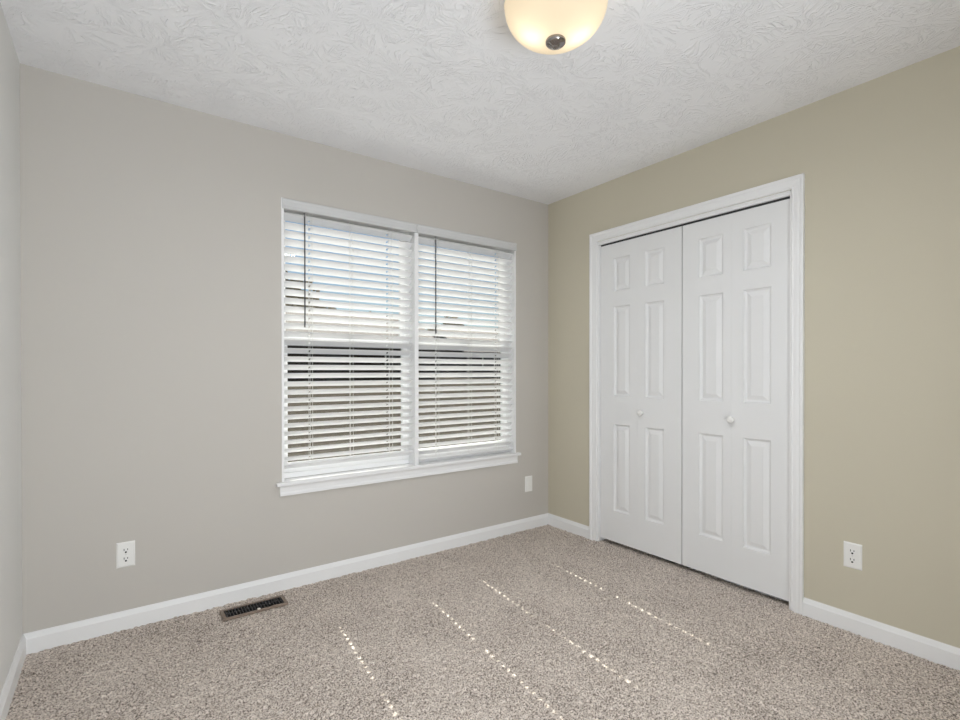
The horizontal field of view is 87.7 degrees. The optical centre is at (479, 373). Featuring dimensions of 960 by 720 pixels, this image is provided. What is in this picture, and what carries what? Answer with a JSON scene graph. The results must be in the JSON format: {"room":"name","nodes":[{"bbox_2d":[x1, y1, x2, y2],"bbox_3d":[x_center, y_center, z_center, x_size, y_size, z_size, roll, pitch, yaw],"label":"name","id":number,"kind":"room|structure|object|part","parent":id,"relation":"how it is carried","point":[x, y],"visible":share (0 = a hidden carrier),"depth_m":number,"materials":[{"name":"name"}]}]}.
{"room":"empty bedroom","nodes":[
{"label":"empty bedroom","id":0,"kind":"room"},
{"bbox_2d":[0,3,21,694],"bbox_3d":[-0.943,-0.091,0.626,0.150,2.560,3.450,0,0,-36],"label":"wall","id":1,"kind":"structure","parent":0,"point":[10,247],"depth_m":1.84,"materials":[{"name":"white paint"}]},
{"bbox_2d":[0,634,26,719],"bbox_3d":[-0.920,1.137,0.740,0.014,0.102,3.300,0,0,-36],"label":"baseboard","id":2,"kind":"structure","parent":1,"relation":"attached to","point":[11,682],"depth_m":1.81,"materials":[{"name":"white paint"}]},
{"bbox_2d":[20,63,547,633],"bbox_3d":[-0.732,-0.102,3.005,3.290,2.560,0.150,0,0,-36],"label":"wall","id":3,"kind":"structure","parent":0,"point":[150,229],"depth_m":2.40,"materials":[{"name":"grey paint"}]},
{"bbox_2d":[116,540,134,568],"bbox_3d":[-1.610,0.824,2.272,0.070,0.114,0.008,0,0,-36],"label":"wall outlet","id":4,"kind":"object","parent":3,"relation":"attached to","point":[125,551],"visible":1,"depth_m":2.27,"materials":[{"name":"white plastic"}]},
{"bbox_2d":[121,555,129,562],"bbox_3d":[-1.609,0.844,2.270,0.034,0.028,0.003,0,0,-36],"label":"receptacle","id":5,"kind":"object","parent":4,"relation":"attached to","point":[124,558],"depth_m":2.27,"materials":[{"name":"white plastic"}]},
{"bbox_2d":[121,547,129,553],"bbox_3d":[-1.609,0.805,2.270,0.034,0.028,0.003,0,0,-36],"label":"receptacle","id":6,"kind":"object","parent":4,"relation":"attached to","point":[124,550],"depth_m":2.27,"materials":[{"name":"white plastic"}]},
{"bbox_2d":[24,513,547,653],"bbox_3d":[-0.683,1.127,2.944,2.990,0.102,0.014,0,0,-36],"label":"baseboard","id":7,"kind":"structure","parent":3,"relation":"attached to","point":[48,638],"depth_m":2.57,"materials":[{"name":"white paint"}]},
{"bbox_2d":[284,212,408,478],"bbox_3d":[-0.795,-0.178,3.000,0.817,1.518,0.078,0,0,-36],"label":"window","id":8,"kind":"structure","parent":3,"relation":"in","point":[372,463],"depth_m":3.01,"materials":[{"name":"white plastic"}]},
{"bbox_3d":[-0.808,-0.542,3.015,0.781,0.749,0.026,0,0,-36],"label":"sash","id":9,"kind":"part","parent":8,"relation":"part of","materials":[{"name":"white plastic"}]},
{"bbox_3d":[-0.789,0.168,2.993,0.781,0.766,0.027,0,0,-36],"label":"sash","id":10,"kind":"part","parent":8,"relation":"part of","materials":[{"name":"white plastic"}]},
{"bbox_2d":[282,198,416,468],"bbox_3d":[-0.744,-0.207,2.932,0.808,1.459,0.077,0,0,-36],"label":"window blind","id":11,"kind":"object","parent":8,"relation":"attached to","point":[289,205],"visible":0.97,"depth_m":2.91,"materials":[{"name":"white plastic"}]},
{"bbox_3d":[-0.954,-0.194,2.794,0.023,1.381,0.046,0,0,-36],"label":"ladder cord","id":12,"kind":"part","parent":11,"relation":"part of","materials":[{"name":"white fabric"}]},
{"bbox_3d":[-0.753,0.504,2.944,0.783,0.038,0.047,0,0,-36],"label":"rail","id":13,"kind":"part","parent":11,"relation":"part of","materials":[{"name":"white plastic"}]},
{"bbox_3d":[-0.763,-0.195,2.933,0.023,1.381,0.046,0,0,-36],"label":"ladder cord","id":14,"kind":"part","parent":11,"relation":"part of","materials":[{"name":"white fabric"}]},
{"bbox_3d":[-0.559,-0.196,3.081,0.023,1.381,0.046,0,0,-36],"label":"ladder cord","id":15,"kind":"part","parent":11,"relation":"part of","materials":[{"name":"white fabric"}]},
{"bbox_2d":[276,197,520,496],"bbox_3d":[-0.417,-0.144,3.172,1.695,1.595,0.110,0,0,-36],"label":"window frame","id":16,"kind":"structure","parent":3,"relation":"attached to","point":[313,483],"depth_m":3.15,"materials":[{"name":"white paint"}]},
{"bbox_3d":[-0.423,-0.179,3.183,0.028,1.518,0.083,0,0,-36],"label":"mullion post","id":17,"kind":"part","parent":16,"relation":"part of","materials":[{"name":"white paint"}]},
{"bbox_2d":[418,236,507,457],"bbox_3d":[-0.135,-0.180,3.480,0.816,1.518,0.078,0,0,-36],"label":"window","id":18,"kind":"structure","parent":3,"relation":"in","point":[501,371],"depth_m":3.61,"materials":[{"name":"white plastic"}]},
{"bbox_3d":[-0.147,-0.545,3.496,0.780,0.749,0.026,0,0,-36],"label":"sash","id":19,"kind":"part","parent":18,"relation":"part of","materials":[{"name":"white plastic"}]},
{"bbox_3d":[-0.128,0.166,3.473,0.780,0.766,0.027,0,0,-36],"label":"sash","id":20,"kind":"part","parent":18,"relation":"part of","materials":[{"name":"white plastic"}]},
{"bbox_2d":[417,224,516,462],"bbox_3d":[-0.085,-0.181,3.411,0.815,1.515,0.077,0,0,-36],"label":"window blind","id":21,"kind":"object","parent":18,"relation":"attached to","point":[422,230],"visible":0.98,"depth_m":3.40,"materials":[{"name":"white plastic"}]},
{"bbox_3d":[-0.290,-0.169,3.277,0.023,1.437,0.045,0,0,-36],"label":"ladder cord","id":22,"kind":"part","parent":21,"relation":"part of","materials":[{"name":"white fabric"}]},
{"bbox_3d":[-0.091,0.557,3.425,0.782,0.039,0.046,0,0,-36],"label":"rail","id":23,"kind":"part","parent":21,"relation":"part of","materials":[{"name":"white plastic"}]},
{"bbox_3d":[-0.079,-0.169,3.431,0.023,1.437,0.045,0,0,-36],"label":"ladder cord","id":24,"kind":"part","parent":21,"relation":"part of","materials":[{"name":"white fabric"}]},
{"bbox_3d":[0.112,-0.170,3.570,0.023,1.437,0.045,0,0,-36],"label":"ladder cord","id":25,"kind":"part","parent":21,"relation":"part of","materials":[{"name":"white fabric"}]},
{"bbox_2d":[525,476,531,491],"bbox_3d":[0.362,0.821,3.707,0.070,0.114,0.008,0,0,-36],"label":"wall plate","id":26,"kind":"object","parent":3,"relation":"attached to","point":[528,479],"visible":1,"depth_m":3.70,"materials":[{"name":"white plastic"}]},
{"bbox_2d":[0,0,959,204],"bbox_3d":[0.282,-1.327,1.604,2.990,0.100,3.300,0,0,-36],"label":"ceiling","id":27,"kind":"structure","parent":0,"point":[445,88],"depth_m":2.08,"materials":[{"name":"white paint"}]},
{"bbox_2d":[504,0,607,54],"bbox_3d":[0.247,-1.169,1.635,0.336,0.216,0.336,0,0,-36],"label":"ceiling light","id":28,"kind":"object","parent":27,"relation":"attached to","point":[549,27],"visible":1,"depth_m":1.58,"materials":[{"name":"white glass"}]},
{"bbox_2d":[5,524,959,719],"bbox_3d":[0.360,1.165,1.578,3.070,0.014,3.450,0,0,-36],"label":"floor","id":29,"kind":"structure","parent":0,"point":[546,622],"depth_m":2.05,"materials":[{"name":"carpet"}]},
{"bbox_2d":[220,595,287,621],"bbox_3d":[-1.111,1.214,2.463,0.292,0.142,0.110,0,0,-36],"label":"floor vent","id":30,"kind":"object","parent":29,"relation":"in","point":[231,613],"visible":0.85,"depth_m":2.45,"materials":[{"name":"brown metal"}]},
{"bbox_3d":[-1.111,1.161,2.462,0.264,0.022,0.084,0,0,-36],"label":"louvre panel","id":31,"kind":"part","parent":30,"relation":"part of","materials":[{"name":"black metal"}]},
{"bbox_2d":[548,46,959,647],"bbox_3d":[1.582,-0.101,2.462,0.115,2.560,3.450,0,0,-36],"label":"wall","id":32,"kind":"structure","parent":0,"point":[879,158],"depth_m":2.22,"materials":[{"name":"beige paint"}]},
{"bbox_2d":[548,513,588,538],"bbox_3d":[0.643,1.123,3.651,0.014,0.102,0.430,0,0,-36],"label":"baseboard","id":33,"kind":"structure","parent":32,"relation":"attached to","point":[570,526],"depth_m":3.64,"materials":[{"name":"white paint"}]},
{"bbox_2d":[600,226,682,563],"bbox_3d":[1.007,0.131,3.189,0.070,1.993,0.608,0,0,-36],"label":"door","id":34,"kind":"structure","parent":32,"relation":"in","point":[642,277],"depth_m":3.16,"materials":[{"name":"white paint"}]},
{"bbox_3d":[1.012,0.251,3.153,0.036,0.038,0.038,0,0,-36],"label":"knob","id":35,"kind":"part","parent":34,"relation":"part of","materials":[{"name":"white"}]},
{"bbox_2d":[589,173,804,615],"bbox_3d":[1.204,0.107,2.968,0.132,2.129,1.335,0,0,-36],"label":"door frame","id":36,"kind":"structure","parent":32,"relation":"attached to","point":[795,184],"depth_m":2.50,"materials":[{"name":"white paint"}]},
{"bbox_2d":[682,199,789,600],"bbox_3d":[1.361,0.133,2.702,0.070,1.993,0.582,0,0,-36],"label":"door","id":37,"kind":"structure","parent":32,"relation":"in","point":[736,390],"depth_m":2.67,"materials":[{"name":"white paint"}]},
{"bbox_3d":[1.349,0.250,2.689,0.036,0.038,0.038,0,0,-36],"label":"knob","id":38,"kind":"part","parent":37,"relation":"part of","materials":[{"name":"white"}]},
{"bbox_2d":[843,541,861,570],"bbox_3d":[1.670,0.819,2.241,0.008,0.114,0.070,0,0,-36],"label":"wall outlet","id":39,"kind":"object","parent":32,"relation":"attached to","point":[852,551],"visible":1,"depth_m":2.24,"materials":[{"name":"white plastic"}]},
{"bbox_2d":[848,557,856,563],"bbox_3d":[1.668,0.838,2.239,0.003,0.028,0.034,0,0,-36],"label":"receptacle","id":40,"kind":"object","parent":39,"relation":"attached to","point":[851,560],"depth_m":2.24,"materials":[{"name":"white plastic"}]},
{"bbox_2d":[848,548,856,554],"bbox_3d":[1.668,0.799,2.239,0.003,0.028,0.034,0,0,-36],"label":"receptacle","id":41,"kind":"object","parent":39,"relation":"attached to","point":[851,551],"depth_m":2.24,"materials":[{"name":"white plastic"}]},
{"bbox_2d":[803,597,959,669],"bbox_3d":[2.004,1.131,1.779,0.014,0.102,1.542,0,0,-36],"label":"baseboard","id":42,"kind":"structure","parent":32,"relation":"attached to","point":[937,652],"depth_m":2.14,"materials":[{"name":"white paint"}]},
{"label":"outside","id":43,"kind":"structure","parent":0,"visible":0},
{"bbox_2d":[285,377,636,549],"bbox_3d":[-36.252,-0.132,224.460,600.000,1.650,399.840,0,0,-36],"label":"ground","id":44,"kind":"structure","parent":43,"point":[300,453],"depth_m":15.21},
{"bbox_2d":[285,271,319,307],"bbox_3d":[-17.708,-4.896,43.377,5.917,10.996,6.499,0,0,43],"label":"tree","id":45,"kind":"object","parent":44,"relation":"on","point":[286,271],"visible":0.04,"depth_m":43.18,"materials":[{"name":"brown plant"}]},
{"bbox_2d":[294,289,335,308],"bbox_3d":[-17.000,-3.895,50.523,5.929,8.886,6.263,0,0,-4],"label":"tree","id":46,"kind":"object","parent":44,"relation":"on","point":[322,307],"visible":0.03,"depth_m":48.81,"materials":[{"name":"brown plant"}]},
{"bbox_2d":[285,310,434,380],"bbox_3d":[-12.487,-1.145,37.015,17.000,7.300,10.000,0,0,-36],"label":"house","id":47,"kind":"structure","parent":44,"relation":"on","point":[290,313],"depth_m":34.75,"materials":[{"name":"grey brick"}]},
{"bbox_3d":[-9.829,-0.529,33.362,1.000,2.100,0.080,0,0,-36],"label":"door","id":48,"kind":"part","parent":47,"relation":"part of","materials":[{"name":"glass"}]},
{"bbox_3d":[-6.179,-0.994,35.958,1.200,1.000,0.030,0,0,-36],"label":"pane","id":49,"kind":"part","parent":47,"relation":"part of","materials":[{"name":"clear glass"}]},
{"bbox_2d":[427,316,463,330],"bbox_3d":[-3.892,-3.351,61.578,5.980,7.679,6.421,0,0,1],"label":"tree","id":50,"kind":"object","parent":44,"relation":"on","point":[444,316],"visible":0.06,"depth_m":60.39,"materials":[{"name":"brown plant"}]},
{"bbox_2d":[433,329,499,377],"bbox_3d":[1.742,-1.035,52.306,15.000,6.800,10.000,0,0,-36],"label":"house","id":51,"kind":"structure","parent":44,"relation":"on","point":[437,371],"depth_m":46.34,"materials":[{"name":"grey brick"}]},
{"bbox_3d":[0.802,-1.105,45.979,1.200,1.000,0.030,0,0,-36],"label":"pane","id":52,"kind":"part","parent":51,"relation":"part of","materials":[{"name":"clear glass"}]}
]}

